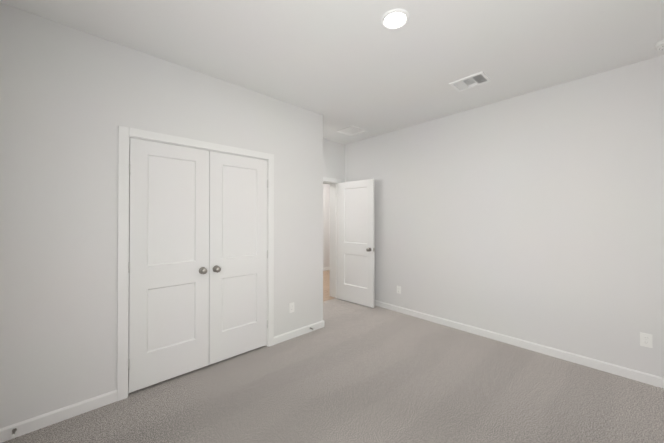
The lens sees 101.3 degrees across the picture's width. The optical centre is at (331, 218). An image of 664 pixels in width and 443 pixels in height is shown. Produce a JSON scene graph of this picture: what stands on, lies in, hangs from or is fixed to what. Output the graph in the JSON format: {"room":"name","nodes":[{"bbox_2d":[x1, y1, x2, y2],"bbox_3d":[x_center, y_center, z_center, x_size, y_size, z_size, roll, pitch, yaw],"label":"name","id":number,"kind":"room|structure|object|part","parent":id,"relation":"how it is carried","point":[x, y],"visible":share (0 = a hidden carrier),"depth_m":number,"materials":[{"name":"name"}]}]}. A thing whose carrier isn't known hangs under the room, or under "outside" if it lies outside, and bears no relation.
{"room":"empty bedroom","nodes":[
{"label":"empty bedroom","id":0,"kind":"room"},
{"bbox_2d":[0,3,322,428],"bbox_3d":[-1.161,0.029,2.674,2.746,2.777,0.120,0,-1,-43],"label":"wall","id":1,"kind":"structure","parent":0,"point":[63,102],"depth_m":1.99,"materials":[{"name":"paint"}]},
{"bbox_2d":[11,428,16,437],"bbox_3d":[-2.012,1.361,1.718,0.022,0.022,0.074,0,-1,-43],"label":"doorstop","id":2,"kind":"object","parent":1,"relation":"attached to","point":[13,432],"visible":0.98,"depth_m":1.72,"materials":[{"name":"grey metal"}]},
{"bbox_2d":[0,390,116,442],"bbox_3d":[-1.891,1.370,1.892,0.624,0.084,0.014,0,-1,-43],"label":"baseboard","id":3,"kind":"structure","parent":1,"relation":"attached to","point":[51,418],"depth_m":1.88,"materials":[{"name":"white wood"}]},
{"bbox_2d":[117,126,128,400],"bbox_3d":[-1.639,0.357,2.131,0.066,2.153,0.018,0,-1,-43],"label":"trim","id":4,"kind":"structure","parent":1,"relation":"attached to","point":[122,269],"depth_m":2.12,"materials":[{"name":"white wood"}]},
{"bbox_2d":[128,138,208,392],"bbox_3d":[-1.383,0.375,2.364,0.618,2.036,0.102,0,-1,-43],"label":"closet door","id":5,"kind":"structure","parent":1,"relation":"in","point":[168,261],"depth_m":2.36,"materials":[{"name":"white wood"}]},
{"bbox_2d":[128,136,267,357],"bbox_3d":[-1.206,0.377,2.630,1.273,2.080,0.121,0,-1,-43],"label":"door frame","id":6,"kind":"structure","parent":1,"relation":"attached to","point":[194,147],"depth_m":2.51,"materials":[{"name":"white wood"}]},
{"bbox_2d":[129,128,268,159],"bbox_3d":[-1.159,-0.683,2.587,1.247,0.066,0.018,0,-1,-43],"label":"trim","id":7,"kind":"structure","parent":1,"relation":"attached to","point":[144,134],"depth_m":2.48,"materials":[{"name":"white wood"}]},
{"bbox_2d":[209,151,267,364],"bbox_3d":[-0.929,0.378,2.789,0.618,2.036,0.102,0,-1,-43],"label":"closet door","id":8,"kind":"structure","parent":1,"relation":"in","point":[238,257],"depth_m":2.78,"materials":[{"name":"white wood"}]},
{"bbox_2d":[268,154,273,346],"bbox_3d":[-0.679,0.363,3.028,0.066,2.153,0.018,0,-1,-43],"label":"trim","id":9,"kind":"structure","parent":1,"relation":"attached to","point":[271,250],"depth_m":3.02,"materials":[{"name":"white wood"}]},
{"bbox_2d":[289,302,293,312],"bbox_3d":[-0.476,1.062,3.221,0.070,0.114,0.007,0,-1,-43],"label":"electrical outlet","id":10,"kind":"object","parent":1,"relation":"attached to","point":[291,307],"visible":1,"depth_m":3.21,"materials":[{"name":"grey plastic"}]},
{"bbox_2d":[274,321,324,344],"bbox_3d":[-0.380,1.379,3.304,0.760,0.084,0.014,0,-1,-43],"label":"baseboard","id":11,"kind":"structure","parent":1,"relation":"attached to","point":[294,333],"depth_m":3.26,"materials":[{"name":"white wood"}]},
{"bbox_2d":[323,184,329,267],"bbox_3d":[-1.703,0.051,6.181,7.000,2.777,0.120,0,-1,-43],"label":"wall","id":12,"kind":"structure","parent":0,"point":[326,225],"depth_m":7.55,"materials":[{"name":"paint"}]},
{"bbox_2d":[323,270,334,301],"bbox_3d":[-0.983,1.467,5.402,7.000,0.056,2.230,0,-1,-43],"label":"floor","id":13,"kind":"structure","parent":0,"point":[326,285],"depth_m":5.73,"materials":[{"name":"beige wood"}]},
{"bbox_2d":[323,139,338,178],"bbox_3d":[-0.245,-0.994,4.662,0.812,0.706,0.200,0,-1,-43],"label":"wall","id":14,"kind":"structure","parent":0,"point":[330,159],"depth_m":4.73,"materials":[{"name":"paint"}]},
{"bbox_2d":[323,177,338,298],"bbox_3d":[-0.221,0.368,4.636,0.799,2.124,0.261,0,-1,-43],"label":"door frame","id":15,"kind":"structure","parent":14,"relation":"attached to","point":[332,240],"depth_m":4.91,"materials":[{"name":"white wood"}]},
{"bbox_3d":[-0.171,-0.661,4.580,0.786,0.066,0.018,0,-1,-43],"label":"entry top casing trim","id":16,"kind":"part","parent":15,"relation":"part of","materials":[{"name":"white wood"}]},
{"bbox_2d":[0,0,663,144],"bbox_3d":[0.451,-1.402,3.892,6.992,0.100,6.420,0,-1,-43],"label":"ceiling","id":17,"kind":"structure","parent":0,"point":[339,64],"depth_m":2.14,"materials":[{"name":"paint"}]},
{"bbox_2d":[336,126,366,135],"bbox_3d":[0.304,-1.345,4.210,0.345,0.010,0.345,0,-1,-43],"label":"access hatch","id":18,"kind":"object","parent":17,"relation":"attached to","point":[351,130],"visible":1,"depth_m":4.21,"materials":[{"name":"white paint"}]},
{"bbox_2d":[381,8,409,29],"bbox_3d":[0.433,-1.358,1.868,0.196,0.012,0.196,0,-1,-43],"label":"recessed light","id":19,"kind":"object","parent":17,"relation":"in","point":[396,19],"visible":1,"depth_m":1.86,"materials":[{"name":"white plastic"}]},
{"bbox_2d":[449,71,490,91],"bbox_3d":[1.375,-1.353,2.710,0.240,0.013,0.310,0,-1,-43],"label":"ceiling vent","id":20,"kind":"object","parent":17,"relation":"in","point":[472,81],"visible":1,"depth_m":2.70,"materials":[{"name":"white metal"}]},
{"bbox_2d":[653,39,663,49],"bbox_3d":[2.593,-1.343,2.103,0.140,0.041,0.140,0,-1,-43],"label":"smoke detector","id":21,"kind":"object","parent":17,"relation":"attached to","point":[659,45],"visible":1,"depth_m":2.11,"materials":[{"name":"grey plastic"}]},
{"bbox_2d":[2,298,663,442],"bbox_3d":[0.195,1.444,2.108,4.206,0.060,4.190,0,-1,-43],"label":"floor carpet","id":22,"kind":"object","parent":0,"point":[350,372],"visible":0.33,"depth_m":2.14,"materials":[{"name":"grey carpet"}]},
{"bbox_2d":[339,143,344,182],"bbox_3d":[0.111,0.044,4.989,0.165,2.777,0.200,0,-1,-43],"label":"wall","id":23,"kind":"structure","parent":0,"point":[342,162],"depth_m":4.93,"materials":[{"name":"paint"}]},
{"bbox_2d":[335,184,335,297],"bbox_3d":[0.062,0.406,4.883,0.011,2.052,0.035,0,-1,-43],"label":"door frame","id":24,"kind":"object","parent":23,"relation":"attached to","point":[335,240],"visible":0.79,"depth_m":4.87,"materials":[{"name":"white wood"}]},
{"bbox_2d":[339,179,374,307],"bbox_3d":[0.399,0.397,4.535,0.730,2.032,0.170,0,0,43],"label":"entry door","id":25,"kind":"structure","parent":23,"relation":"in","point":[356,249],"depth_m":4.50,"materials":[{"name":"white wood"}]},
{"bbox_2d":[345,55,663,377],"bbox_3d":[1.592,0.035,3.615,0.120,2.777,4.230,0,-1,-43],"label":"wall","id":26,"kind":"structure","parent":0,"point":[536,217],"depth_m":2.88,"materials":[{"name":"paint"}]},
{"bbox_2d":[397,286,400,293],"bbox_3d":[1.013,1.089,4.133,0.007,0.114,0.070,0,-1,-43],"label":"electrical outlet","id":27,"kind":"object","parent":26,"relation":"attached to","point":[399,289],"visible":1,"depth_m":4.12,"materials":[{"name":"grey plastic"}]},
{"bbox_2d":[375,300,663,388],"bbox_3d":[1.611,1.381,3.487,0.014,0.084,4.030,0,-1,-43],"label":"baseboard","id":28,"kind":"structure","parent":26,"relation":"attached to","point":[649,379],"depth_m":2.85,"materials":[{"name":"white wood"}]},
{"bbox_2d":[640,332,652,347],"bbox_3d":[2.696,1.048,2.334,0.007,0.114,0.070,0,-1,-43],"label":"electrical outlet","id":29,"kind":"object","parent":26,"relation":"attached to","point":[645,340],"visible":1,"depth_m":2.33,"materials":[{"name":"grey plastic"}]}
]}

